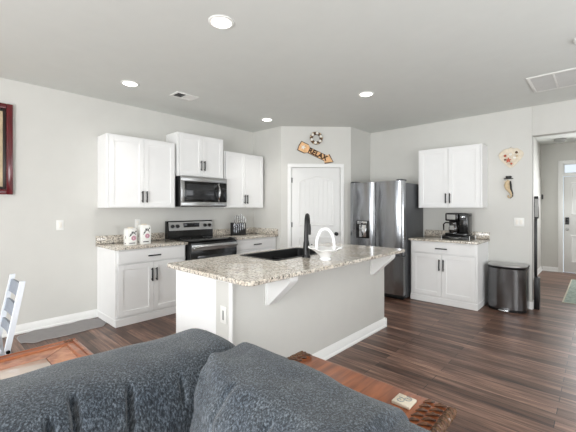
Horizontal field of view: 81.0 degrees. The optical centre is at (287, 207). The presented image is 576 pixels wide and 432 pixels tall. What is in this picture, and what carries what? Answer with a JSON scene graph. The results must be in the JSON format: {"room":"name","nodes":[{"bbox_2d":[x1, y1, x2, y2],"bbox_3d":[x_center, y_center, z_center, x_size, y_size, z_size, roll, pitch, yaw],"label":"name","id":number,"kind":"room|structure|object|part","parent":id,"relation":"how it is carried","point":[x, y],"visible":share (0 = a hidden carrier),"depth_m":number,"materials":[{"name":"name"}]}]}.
{"room":"kitchen","nodes":[
{"label":"kitchen","id":0,"kind":"room"},
{"bbox_2d":[0,78,252,324],"bbox_3d":[-2.645,-0.004,4.063,0.120,2.743,9.070,0,0,43],"label":"wall","id":1,"kind":"structure","parent":0,"point":[56,133],"depth_m":4.00,"materials":[{"name":"paint"}]},
{"bbox_2d":[0,103,12,194],"bbox_3d":[-3.301,-0.624,3.239,0.033,0.962,1.028,0,0,43],"label":"framed picture","id":2,"kind":"object","parent":1,"relation":"attached to","point":[6,110],"visible":1,"depth_m":3.57,"materials":[{"name":"red paint"}]},
{"bbox_2d":[0,111,2,186],"bbox_3d":[-3.310,-0.624,3.246,0.010,0.796,0.862,0,0,43],"label":"print","id":3,"kind":"object","parent":2,"relation":"attached to","point":[1,112],"depth_m":3.55},
{"bbox_3d":[-3.303,-0.624,3.240,0.028,0.852,0.918,0,0,43],"label":"frame","id":4,"kind":"part","parent":2,"relation":"part of","materials":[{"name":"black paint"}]},
{"bbox_2d":[2,309,96,337],"bbox_3d":[-3.999,1.318,2.494,0.024,0.098,4.728,0,0,43],"label":"baseboard","id":5,"kind":"structure","parent":1,"relation":"attached to","point":[61,320],"depth_m":3.88,"materials":[{"name":"paint"}]},
{"bbox_2d":[56,220,63,229],"bbox_3d":[-2.667,0.199,3.944,0.008,0.118,0.075,0,0,43],"label":"light switch","id":6,"kind":"object","parent":1,"relation":"attached to","point":[59,223],"visible":1,"depth_m":3.94,"materials":[{"name":"white plastic"}]},
{"bbox_2d":[96,232,164,243],"bbox_3d":[-2.095,0.402,4.551,0.020,0.100,0.908,0,0,43],"label":"backsplash","id":7,"kind":"structure","parent":1,"relation":"attached to","point":[154,236],"depth_m":4.38,"materials":[{"name":"stone"}]},
{"bbox_2d":[98,133,174,207],"bbox_3d":[-1.962,-0.451,4.443,0.362,0.896,0.888,0,0,43],"label":"upper cabinet","id":8,"kind":"object","parent":1,"relation":"attached to","point":[134,172],"visible":1,"depth_m":4.26,"materials":[{"name":"white paint"}]},
{"bbox_3d":[-2.005,-0.446,4.195,0.020,0.862,0.420,0,0,43],"label":"door","id":9,"kind":"part","parent":8,"relation":"part of","materials":[{"name":"white paint"}]},
{"bbox_3d":[-1.717,-0.446,4.506,0.020,0.862,0.420,0,0,43],"label":"door","id":10,"kind":"part","parent":8,"relation":"part of","materials":[{"name":"white paint"}]},
{"bbox_2d":[135,219,139,227],"bbox_3d":[-2.054,0.212,4.606,0.008,0.118,0.075,0,0,43],"label":"wall outlet","id":11,"kind":"object","parent":1,"relation":"attached to","point":[137,221],"visible":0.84,"depth_m":4.60,"materials":[{"name":"white plastic"}]},
{"bbox_2d":[166,132,222,178],"bbox_3d":[-1.373,-0.756,5.068,0.377,0.617,0.780,0,0,43],"label":"upper cabinet","id":12,"kind":"object","parent":1,"relation":"attached to","point":[195,155],"visible":0.94,"depth_m":4.91,"materials":[{"name":"white paint"}]},
{"bbox_3d":[-1.393,-0.751,4.834,0.020,0.583,0.366,0,0,43],"label":"door","id":13,"kind":"part","parent":12,"relation":"part of","materials":[{"name":"white paint"}]},
{"bbox_2d":[175,176,226,206],"bbox_3d":[-1.335,-0.232,5.032,0.479,0.427,0.772,0,0,43],"label":"microwave","id":14,"kind":"object","parent":12,"relation":"attached to","point":[190,191],"visible":0.98,"depth_m":4.85,"materials":[{"name":"silver metal"}]},
{"bbox_3d":[-1.035,-0.231,5.055,0.070,0.251,0.026,0,0,43],"label":"handle","id":15,"kind":"part","parent":14,"relation":"part of","materials":[{"name":"silver metal"}]},
{"bbox_3d":[-1.003,-0.232,5.155,0.036,0.286,0.140,0,0,43],"label":"control panel","id":16,"kind":"part","parent":14,"relation":"part of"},
{"bbox_3d":[-1.142,-0.751,5.105,0.020,0.583,0.366,0,0,43],"label":"door","id":17,"kind":"part","parent":12,"relation":"part of","materials":[{"name":"white paint"}]},
{"bbox_2d":[213,227,252,235],"bbox_3d":[-0.938,0.402,5.801,0.020,0.100,0.918,0,0,43],"label":"backsplash","id":18,"kind":"structure","parent":1,"relation":"attached to","point":[248,230],"depth_m":5.65,"materials":[{"name":"stone"}]},
{"bbox_2d":[213,151,262,207],"bbox_3d":[-0.812,-0.451,5.685,0.362,0.896,0.840,0,0,43],"label":"upper cabinet","id":19,"kind":"object","parent":1,"relation":"attached to","point":[243,173],"visible":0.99,"depth_m":5.55,"materials":[{"name":"white paint"}]},
{"bbox_3d":[-0.848,-0.446,5.445,0.020,0.862,0.396,0,0,43],"label":"door","id":20,"kind":"part","parent":19,"relation":"part of","materials":[{"name":"white paint"}]},
{"bbox_3d":[-0.576,-0.446,5.739,0.020,0.862,0.396,0,0,43],"label":"door","id":21,"kind":"part","parent":19,"relation":"part of","materials":[{"name":"white paint"}]},
{"bbox_2d":[253,126,280,248],"bbox_3d":[-0.343,-0.004,5.946,0.700,2.743,0.100,0,0,43],"label":"wall","id":22,"kind":"structure","parent":0,"point":[266,143],"depth_m":5.84,"materials":[{"name":"paint"}]},
{"bbox_2d":[253,227,277,234],"bbox_3d":[-0.399,0.402,5.913,0.618,0.100,0.021,0,0,43],"label":"backsplash","id":23,"kind":"structure","parent":22,"relation":"attached to","point":[255,230],"depth_m":5.89,"materials":[{"name":"stone"}]},
{"bbox_2d":[0,0,575,144],"bbox_3d":[1.000,-1.426,3.128,6.700,0.100,12.650,0,0,43],"label":"ceiling","id":24,"kind":"structure","parent":0,"point":[288,62],"depth_m":3.04,"materials":[{"name":"paint"}]},
{"bbox_2d":[120,80,138,86],"bbox_3d":[-1.744,-1.371,3.723,0.192,0.010,0.192,0,0,43],"label":"recessed light","id":25,"kind":"object","parent":24,"relation":"in","point":[129,83],"visible":1,"depth_m":3.71,"materials":[{"name":"white"}]},
{"bbox_2d":[169,91,198,100],"bbox_3d":[-1.273,-1.371,4.143,0.195,0.008,0.290,0,0,43],"label":"ceiling vent","id":26,"kind":"object","parent":24,"relation":"in","point":[177,94],"visible":1,"depth_m":4.14,"materials":[{"name":"white plastic"}]},
{"bbox_2d":[208,15,233,28],"bbox_3d":[-0.493,-1.371,2.494,0.192,0.010,0.192,0,0,43],"label":"recessed light","id":27,"kind":"object","parent":24,"relation":"in","point":[217,21],"visible":1,"depth_m":2.48,"materials":[{"name":"white plastic"}]},
{"bbox_2d":[261,118,272,120],"bbox_3d":[-0.327,-1.371,5.239,0.192,0.010,0.192,0,0,43],"label":"recessed light","id":28,"kind":"object","parent":24,"relation":"in","point":[262,119],"visible":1,"depth_m":5.21,"materials":[{"name":"white"}]},
{"bbox_2d":[358,91,373,96],"bbox_3d":[0.943,-1.371,4.067,0.192,0.010,0.192,0,0,43],"label":"recessed light","id":29,"kind":"object","parent":24,"relation":"in","point":[365,93],"visible":1,"depth_m":4.06,"materials":[{"name":"white"}]},
{"bbox_2d":[526,68,575,92],"bbox_3d":[3.031,-1.371,3.507,0.835,0.010,0.595,0,0,43],"label":"ceiling vent","id":30,"kind":"object","parent":24,"relation":"in","point":[564,78],"visible":1,"depth_m":3.62,"materials":[{"name":"white plastic"}]},
{"bbox_2d":[554,138,566,142],"bbox_3d":[5.416,-1.341,6.706,0.200,0.070,0.200,0,0,43],"label":"lamp","id":31,"kind":"object","parent":24,"relation":"attached to","point":[558,140],"visible":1,"depth_m":6.65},
{"bbox_2d":[2,271,575,431],"bbox_3d":[1.000,1.407,3.128,6.700,0.080,12.650,0,0,43],"label":"floor","id":32,"kind":"structure","parent":0,"point":[500,371],"depth_m":3.12,"materials":[{"name":"brown wood"}]},
{"bbox_2d":[0,274,25,355],"bbox_3d":[-2.101,0.928,2.179,0.412,0.873,0.584,0,0,43],"label":"dining chair","id":33,"kind":"object","parent":32,"relation":"on","point":[16,287],"visible":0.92,"depth_m":2.35,"materials":[{"name":"white paint"}]},
{"bbox_3d":[-2.078,0.928,2.482,0.030,0.873,0.108,0,0,43],"label":"leg","id":34,"kind":"part","parent":33,"relation":"part of","materials":[{"name":"white paint"}]},
{"bbox_2d":[0,338,92,379],"bbox_3d":[-1.570,1.113,1.515,0.800,0.507,1.294,0,0,43],"label":"coffee table","id":35,"kind":"object","parent":32,"relation":"on","point":[21,362],"visible":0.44,"depth_m":1.98,"materials":[{"name":"brown wood"}]},
{"bbox_3d":[-1.352,0.886,1.750,0.390,0.021,0.239,0,0,43],"label":"inset panel","id":36,"kind":"part","parent":35,"relation":"part of","materials":[{"name":"brown glass"}]},
{"bbox_3d":[-1.569,0.885,1.515,0.800,0.053,1.292,0,0,43],"label":"frame","id":37,"kind":"part","parent":35,"relation":"part of","materials":[{"name":"brown wood"}]},
{"bbox_2d":[17,318,106,342],"bbox_3d":[-2.497,1.362,3.776,0.432,0.008,0.838,0,0,43],"label":"floor mat","id":38,"kind":"object","parent":32,"relation":"on","point":[39,335],"visible":0.98,"depth_m":3.74,"materials":[{"name":"grey fabric"}]},
{"bbox_2d":[97,245,184,327],"bbox_3d":[-1.862,0.924,4.345,0.642,0.883,0.894,0,0,43],"label":"base cabinet","id":39,"kind":"object","parent":32,"relation":"on","point":[134,285],"visible":0.95,"depth_m":4.07,"materials":[{"name":"white paint"}]},
{"bbox_3d":[-1.802,0.958,4.002,0.020,0.594,0.416,0,0,43],"label":"door","id":40,"kind":"part","parent":39,"relation":"part of","materials":[{"name":"white paint"}]},
{"bbox_2d":[96,232,187,250],"bbox_3d":[-1.867,0.417,4.339,0.643,0.130,0.908,0,0,43],"label":"countertop","id":41,"kind":"structure","parent":39,"relation":"on","point":[112,242],"depth_m":4.29,"materials":[{"name":"stone"}]},
{"bbox_2d":[124,227,136,245],"bbox_3d":[-1.921,0.343,4.102,0.119,0.218,0.119,0,0,43],"label":"canister","id":42,"kind":"object","parent":41,"relation":"on","point":[130,233],"visible":1,"depth_m":4.07,"materials":[{"name":"white ceramic"}]},
{"bbox_2d":[137,224,150,244],"bbox_3d":[-1.811,0.325,4.236,0.119,0.252,0.134,0,0,43],"label":"canister","id":43,"kind":"object","parent":41,"relation":"on","point":[143,230],"visible":1,"depth_m":4.20,"materials":[{"name":"white ceramic"}]},
{"bbox_3d":[-1.659,0.572,4.156,0.020,0.146,0.836,0,0,43],"label":"drawer","id":44,"kind":"part","parent":39,"relation":"part of","materials":[{"name":"white paint"}]},
{"bbox_3d":[-1.516,0.958,4.310,0.020,0.594,0.416,0,0,43],"label":"door","id":45,"kind":"part","parent":39,"relation":"part of","materials":[{"name":"white paint"}]},
{"bbox_2d":[165,220,237,260],"bbox_3d":[-1.248,0.779,4.921,0.753,1.174,0.776,0,0,43],"label":"stove","id":46,"kind":"object","parent":32,"relation":"on","point":[202,243],"visible":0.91,"depth_m":4.87,"materials":[{"name":"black metal"}]},
{"bbox_3d":[-1.468,0.270,5.136,0.024,0.125,0.744,0,0,43],"label":"control plate","id":47,"kind":"part","parent":46,"relation":"part of","materials":[{"name":"silver metal"}]},
{"bbox_2d":[167,235,236,241],"bbox_3d":[-1.248,0.443,4.921,0.615,0.014,0.776,0,0,43],"label":"cooktop","id":48,"kind":"object","parent":46,"relation":"in","point":[184,238],"depth_m":4.84,"materials":[{"name":"black glass"}]},
{"bbox_3d":[-1.031,0.803,4.721,0.044,0.677,0.760,0,0,43],"label":"oven door","id":49,"kind":"part","parent":46,"relation":"part of","materials":[{"name":"silver metal"}]},
{"bbox_3d":[-0.993,0.533,4.686,0.059,0.077,0.744,0,0,43],"label":"handle","id":50,"kind":"part","parent":46,"relation":"part of","materials":[{"name":"silver metal"}]},
{"bbox_2d":[0,328,430,431],"bbox_3d":[-0.252,0.925,0.097,2.319,0.882,2.100,0,0,43],"label":"sofa","id":51,"kind":"object","parent":32,"relation":"on","point":[193,379],"visible":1,"depth_m":0.96,"materials":[{"name":"grey fabric"}]},
{"bbox_2d":[0,328,234,431],"bbox_3d":[-0.916,0.752,0.733,0.480,0.537,2.030,0,0,43],"label":"cushion","id":52,"kind":"object","parent":51,"relation":"on","point":[156,385],"depth_m":0.99,"materials":[{"name":"grey fabric"}]},
{"bbox_2d":[190,342,409,431],"bbox_3d":[-0.016,0.764,0.993,0.710,0.529,0.461,0,0,43],"label":"cushion","id":53,"kind":"object","parent":51,"relation":"on","point":[243,387],"depth_m":0.94,"materials":[{"name":"grey fabric"}]},
{"bbox_2d":[388,419,430,431],"bbox_3d":[0.417,0.775,0.585,0.800,0.504,0.452,0,0,43],"label":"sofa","id":54,"kind":"object","parent":51,"relation":"on","point":[394,425],"depth_m":0.82,"materials":[{"name":"grey fabric"}]},
{"bbox_2d":[237,237,275,253],"bbox_3d":[-0.710,0.924,5.589,0.642,0.883,0.914,0,0,43],"label":"base cabinet","id":55,"kind":"object","parent":32,"relation":"on","point":[268,243],"visible":0.29,"depth_m":5.38,"materials":[{"name":"white paint"}]},
{"bbox_2d":[213,227,277,239],"bbox_3d":[-0.709,0.417,5.589,0.643,0.130,0.918,0,0,43],"label":"countertop","id":56,"kind":"structure","parent":55,"relation":"on","point":[252,232],"depth_m":5.68,"materials":[{"name":"stone"}]},
{"bbox_2d":[229,222,245,234],"bbox_3d":[-0.844,0.347,5.681,0.085,0.210,0.300,0,0,43],"label":"knife block","id":57,"kind":"object","parent":56,"relation":"on","point":[242,232],"visible":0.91,"depth_m":5.62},
{"bbox_3d":[-0.653,0.958,5.243,0.020,0.594,0.426,0,0,43],"label":"door","id":58,"kind":"part","parent":55,"relation":"part of","materials":[{"name":"white paint"}]},
{"bbox_3d":[-0.361,0.958,5.559,0.020,0.594,0.426,0,0,43],"label":"door","id":59,"kind":"part","parent":55,"relation":"part of","materials":[{"name":"white paint"}]},
{"bbox_2d":[176,254,394,359],"bbox_3d":[0.162,0.924,3.280,1.047,0.884,2.230,0,0,43],"label":"kitchen island","id":60,"kind":"object","parent":32,"relation":"on","point":[323,314],"visible":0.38,"depth_m":2.77,"materials":[{"name":"white paint"}]},
{"bbox_2d":[220,305,226,323],"bbox_3d":[-0.449,0.742,2.343,0.070,0.120,0.006,0,0,43],"label":"outlet plate","id":61,"kind":"object","parent":60,"relation":"attached to","point":[223,308],"depth_m":2.34,"materials":[{"name":"white plastic"}]},
{"bbox_3d":[0.295,0.869,3.143,0.206,0.772,2.206,0,0,43],"label":"corner trim","id":62,"kind":"part","parent":60,"relation":"part of","materials":[{"name":"paint"}]},
{"bbox_2d":[167,243,404,285],"bbox_3d":[0.149,0.467,3.232,1.050,0.030,2.275,0,0,43],"label":"island countertop","id":63,"kind":"structure","parent":60,"relation":"on","point":[237,269],"depth_m":2.66,"materials":[{"name":"stone"}]},
{"bbox_2d":[240,247,316,260],"bbox_3d":[0.005,0.557,3.361,0.502,0.219,0.860,0,0,43],"label":"sink","id":64,"kind":"object","parent":63,"relation":"in","point":[275,255],"visible":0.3,"depth_m":3.53,"materials":[{"name":"black"}]},
{"bbox_2d":[302,213,312,257],"bbox_3d":[0.186,0.250,3.171,0.079,0.402,0.236,0,0,13],"label":"faucet","id":65,"kind":"object","parent":63,"relation":"on","point":[307,226],"visible":0.98,"depth_m":3.08,"materials":[{"name":"metal"}]},
{"bbox_3d":[0.183,0.178,3.176,0.044,0.258,0.210,0,0,11],"label":"spout","id":66,"kind":"part","parent":65,"relation":"part of","materials":[{"name":"metal"}]},
{"bbox_2d":[308,227,341,260],"bbox_3d":[0.325,0.310,2.936,0.306,0.282,0.306,0,0,43],"label":"basket","id":67,"kind":"object","parent":63,"relation":"on","point":[324,252],"visible":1,"depth_m":2.92,"materials":[{"name":"white ceramic"}]},
{"bbox_2d":[308,245,341,260],"bbox_3d":[0.325,0.389,2.936,0.306,0.123,0.306,0,0,43],"label":"bowl","id":68,"kind":"object","parent":67,"relation":"attached to","point":[324,252],"depth_m":2.89,"materials":[{"name":"white ceramic"}]},
{"bbox_3d":[0.325,0.268,2.936,0.182,0.198,0.026,0,0,0],"label":"handle","id":69,"kind":"part","parent":67,"relation":"part of","materials":[{"name":"white glass"}]},
{"bbox_3d":[0.381,1.317,3.084,0.024,0.099,2.208,0,0,43],"label":"moulding","id":70,"kind":"part","parent":60,"relation":"part of","materials":[{"name":"paint"}]},
{"bbox_2d":[286,351,456,431],"bbox_3d":[0.231,1.050,1.374,0.760,0.632,0.360,0,0,43],"label":"end table","id":71,"kind":"object","parent":32,"relation":"on","point":[428,414],"visible":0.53,"depth_m":1.36,"materials":[{"name":"brown wood"}]},
{"bbox_2d":[392,393,416,409],"bbox_3d":[0.445,0.740,1.292,0.070,0.013,0.070,0,0,43],"label":"coaster","id":72,"kind":"object","parent":71,"relation":"on","point":[401,400],"depth_m":1.28,"materials":[{"name":"beige stone"}]},
{"bbox_2d":[350,179,422,299],"bbox_3d":[1.607,0.466,5.539,0.915,1.794,0.808,0,0,43],"label":"refrigerator","id":73,"kind":"object","parent":32,"relation":"on","point":[388,214],"visible":0.77,"depth_m":5.15,"materials":[{"name":"silver metal"}]},
{"bbox_3d":[1.211,0.149,5.451,0.450,1.114,0.115,0,0,43],"label":"door","id":74,"kind":"part","parent":73,"relation":"part of","materials":[{"name":"silver metal"}]},
{"bbox_3d":[1.548,0.149,5.139,0.456,1.114,0.115,0,0,43],"label":"door","id":75,"kind":"part","parent":73,"relation":"part of","materials":[{"name":"silver metal"}]},
{"bbox_3d":[1.382,1.008,5.295,0.912,0.579,0.112,0,0,43],"label":"freezer drawer","id":76,"kind":"part","parent":73,"relation":"part of","materials":[{"name":"silver metal"}]},
{"bbox_2d":[410,240,487,310],"bbox_3d":[2.365,0.924,4.974,0.908,0.883,0.642,0,0,43],"label":"base cabinet","id":77,"kind":"object","parent":32,"relation":"on","point":[449,274],"visible":0.98,"depth_m":4.72,"materials":[{"name":"white paint"}]},
{"bbox_3d":[2.021,0.958,4.916,0.423,0.594,0.020,0,0,43],"label":"door","id":78,"kind":"part","parent":77,"relation":"part of","materials":[{"name":"white paint"}]},
{"bbox_3d":[2.177,0.572,4.771,0.850,0.146,0.020,0,0,43],"label":"drawer","id":79,"kind":"part","parent":77,"relation":"part of","materials":[{"name":"white paint"}]},
{"bbox_2d":[409,230,489,244],"bbox_3d":[2.368,0.417,4.971,0.933,0.130,0.643,0,0,43],"label":"countertop","id":80,"kind":"structure","parent":77,"relation":"on","point":[430,235],"depth_m":4.93,"materials":[{"name":"stone"}]},
{"bbox_2d":[441,234,475,240],"bbox_3d":[2.450,0.419,4.856,0.380,0.064,0.354,0,0,43],"label":"pod drawer","id":81,"kind":"object","parent":80,"relation":"on","point":[454,237],"visible":0.88,"depth_m":4.75,"materials":[{"name":"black metal"}]},
{"bbox_2d":[443,213,471,235],"bbox_3d":[2.461,0.229,4.886,0.356,0.315,0.255,0,0,43],"label":"coffee maker","id":82,"kind":"object","parent":81,"relation":"on","point":[459,223],"visible":1,"depth_m":4.79,"materials":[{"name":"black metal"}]},
{"bbox_3d":[2.336,0.130,4.833,0.115,0.070,0.005,0,0,43],"label":"control panel","id":83,"kind":"part","parent":82,"relation":"part of","materials":[{"name":"silver metal"}]},
{"bbox_3d":[2.448,0.419,4.854,0.346,0.035,0.310,0,0,43],"label":"drawer","id":84,"kind":"part","parent":81,"relation":"part of","materials":[{"name":"black metal"}]},
{"bbox_3d":[2.334,0.958,4.626,0.423,0.594,0.020,0,0,43],"label":"door","id":85,"kind":"part","parent":77,"relation":"part of","materials":[{"name":"white paint"}]},
{"bbox_2d":[488,261,529,313],"bbox_3d":[2.952,1.056,4.543,0.450,0.620,0.409,0,0,43],"label":"trash can","id":86,"kind":"object","parent":32,"relation":"on","point":[508,282],"visible":1,"depth_m":4.42,"materials":[{"name":"silver metal"}]},
{"bbox_3d":[2.971,0.761,4.564,0.444,0.030,0.347,0,0,43],"label":"lid","id":87,"kind":"part","parent":86,"relation":"part of","materials":[{"name":"silver metal"}]},
{"bbox_2d":[534,196,539,309],"bbox_3d":[3.378,0.604,4.572,0.061,1.524,0.100,0,0,43],"label":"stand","id":88,"kind":"object","parent":32,"relation":"on","point":[536,198],"visible":1,"depth_m":4.55,"materials":[{"name":"black metal"}]},
{"bbox_3d":[3.358,0.538,4.570,0.034,0.792,0.040,0,0,43],"label":"post","id":89,"kind":"part","parent":88,"relation":"part of","materials":[{"name":"black metal"}]},
{"bbox_3d":[3.348,-0.001,4.543,0.037,0.245,0.003,0,0,43],"label":"grey panel","id":90,"kind":"part","parent":88,"relation":"part of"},
{"bbox_2d":[562,279,575,304],"bbox_3d":[4.961,1.361,5.390,0.770,0.009,2.130,0,0,43],"label":"rug","id":91,"kind":"object","parent":32,"relation":"on","point":[570,295],"visible":1,"depth_m":5.29,"materials":[{"name":"green fabric"}]},
{"bbox_2d":[281,126,350,248],"bbox_3d":[0.471,-0.004,5.744,1.188,2.743,0.100,0,0,-2],"label":"wall","id":92,"kind":"structure","parent":0,"point":[336,141],"depth_m":5.69,"materials":[{"name":"paint"}]},
{"bbox_2d":[297,141,332,163],"bbox_3d":[0.462,-0.937,5.679,0.619,0.384,0.025,0,0,-2],"label":"wall sign","id":93,"kind":"object","parent":92,"relation":"attached to","point":[303,147],"visible":1,"depth_m":5.67,"materials":[{"name":"beige wood"}]},
{"bbox_2d":[291,168,339,246],"bbox_3d":[0.468,0.340,5.680,0.841,2.035,0.112,0,0,-2],"label":"door","id":94,"kind":"structure","parent":92,"relation":"in","point":[315,192],"depth_m":5.69,"materials":[{"name":"white paint"}]},
{"bbox_3d":[0.479,0.815,5.695,0.610,0.665,0.007,0,0,-2],"label":"panel","id":95,"kind":"part","parent":94,"relation":"part of","materials":[{"name":"white paint"}]},
{"bbox_3d":[0.479,-0.116,5.695,0.610,0.845,0.007,0,0,-2],"label":"panel","id":96,"kind":"part","parent":94,"relation":"part of","materials":[{"name":"white paint"}]},
{"bbox_2d":[287,164,343,247],"bbox_3d":[0.470,0.310,5.685,0.958,2.114,0.018,0,0,-2],"label":"trim","id":97,"kind":"structure","parent":92,"relation":"attached to","point":[341,166],"depth_m":5.68,"materials":[{"name":"paint"}]},
{"bbox_2d":[310,131,322,144],"bbox_3d":[0.475,-1.174,5.661,0.220,0.221,0.061,0,0,-2],"label":"wreath","id":98,"kind":"object","parent":92,"relation":"attached to","point":[316,132],"visible":1,"depth_m":5.65,"materials":[{"name":"brown wicker"}]},
{"bbox_2d":[351,127,369,182],"bbox_3d":[1.254,-0.004,5.993,0.100,2.743,0.660,0,0,43],"label":"wall","id":99,"kind":"structure","parent":0,"point":[360,140],"depth_m":5.95,"materials":[{"name":"paint"}]},
{"bbox_2d":[370,99,575,301],"bbox_3d":[2.817,-0.004,5.091,6.500,2.743,0.140,0,0,43],"label":"wall","id":100,"kind":"structure","parent":0,"point":[394,154],"depth_m":4.83,"materials":[{"name":"paint"}]},
{"bbox_2d":[419,143,487,207],"bbox_3d":[2.459,-0.451,5.078,0.888,0.896,0.362,0,0,43],"label":"upper cabinet","id":101,"kind":"object","parent":100,"relation":"attached to","point":[457,176],"visible":1,"depth_m":4.92,"materials":[{"name":"white paint"}]},
{"bbox_3d":[2.210,-0.446,5.122,0.420,0.862,0.020,0,0,43],"label":"door","id":102,"kind":"part","parent":101,"relation":"part of","materials":[{"name":"white paint"}]},
{"bbox_3d":[2.522,-0.446,4.833,0.420,0.862,0.020,0,0,43],"label":"door","id":103,"kind":"part","parent":101,"relation":"part of","materials":[{"name":"white paint"}]},
{"bbox_2d":[425,230,489,238],"bbox_3d":[2.579,0.402,5.200,0.933,0.100,0.020,0,0,43],"label":"backsplash","id":104,"kind":"structure","parent":100,"relation":"attached to","point":[479,235],"depth_m":5.29,"materials":[{"name":"stone"}]},
{"bbox_2d":[504,176,512,197],"bbox_3d":[3.087,-0.290,4.719,0.112,0.316,0.074,0,0,43],"label":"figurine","id":105,"kind":"object","parent":100,"relation":"attached to","point":[508,186],"visible":1,"depth_m":4.70,"materials":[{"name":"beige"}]},
{"bbox_2d":[498,148,523,167],"bbox_3d":[3.107,-0.710,4.702,0.303,0.290,0.031,0,0,43],"label":"fan","id":106,"kind":"object","parent":100,"relation":"attached to","point":[510,157],"visible":1,"depth_m":4.70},
{"bbox_2d":[514,218,523,226],"bbox_3d":[3.186,0.195,4.648,0.118,0.118,0.008,0,0,43],"label":"light switch","id":107,"kind":"object","parent":100,"relation":"attached to","point":[517,221],"visible":1,"depth_m":4.64,"materials":[{"name":"white plastic"}]},
{"bbox_2d":[533,137,540,272],"bbox_3d":[4.333,-0.004,6.154,0.100,2.743,3.480,0,0,43],"label":"wall","id":108,"kind":"structure","parent":0,"point":[536,146],"depth_m":6.98,"materials":[{"name":"paint"}]},
{"bbox_2d":[533,266,541,279],"bbox_3d":[4.379,1.318,6.112,0.024,0.098,3.480,0,0,43],"label":"baseboard","id":109,"kind":"structure","parent":108,"relation":"attached to","point":[539,269],"depth_m":7.01,"materials":[{"name":"paint"}]},
{"bbox_2d":[541,142,575,266],"bbox_3d":[6.410,-0.004,6.698,2.410,2.743,0.140,0,0,43],"label":"wall","id":110,"kind":"structure","parent":0,"point":[551,154],"depth_m":7.29,"materials":[{"name":"paint"}]},
{"bbox_2d":[542,266,557,271],"bbox_3d":[5.661,1.318,7.280,0.269,0.098,0.024,0,0,43],"label":"baseboard","id":111,"kind":"structure","parent":110,"relation":"attached to","point":[544,268],"depth_m":7.28,"materials":[{"name":"paint"}]},
{"bbox_2d":[558,160,575,272],"bbox_3d":[6.154,0.182,6.826,1.070,2.370,0.020,0,0,43],"label":"trim","id":112,"kind":"structure","parent":110,"relation":"attached to","point":[560,163],"depth_m":7.15,"materials":[{"name":"paint"}]},
{"bbox_2d":[563,164,575,173],"bbox_3d":[6.198,-0.828,6.874,0.919,0.209,0.050,0,0,43],"label":"window","id":113,"kind":"structure","parent":110,"relation":"in","point":[567,168],"depth_m":7.11,"materials":[{"name":"glass"}]},
{"bbox_2d":[564,176,575,272],"bbox_3d":[6.160,0.344,6.833,0.890,2.015,0.122,0,0,43],"label":"door","id":114,"kind":"structure","parent":110,"relation":"in","point":[569,182],"depth_m":7.07,"materials":[{"name":"white paint"}]},
{"bbox_3d":[6.026,-0.193,6.974,0.270,0.680,0.007,0,0,43],"label":"raised panel","id":115,"kind":"part","parent":114,"relation":"part of","materials":[{"name":"white paint"}]},
{"bbox_3d":[6.026,0.857,6.974,0.270,0.580,0.007,0,0,43],"label":"raised panel","id":116,"kind":"part","parent":114,"relation":"part of","materials":[{"name":"white paint"}]}
]}

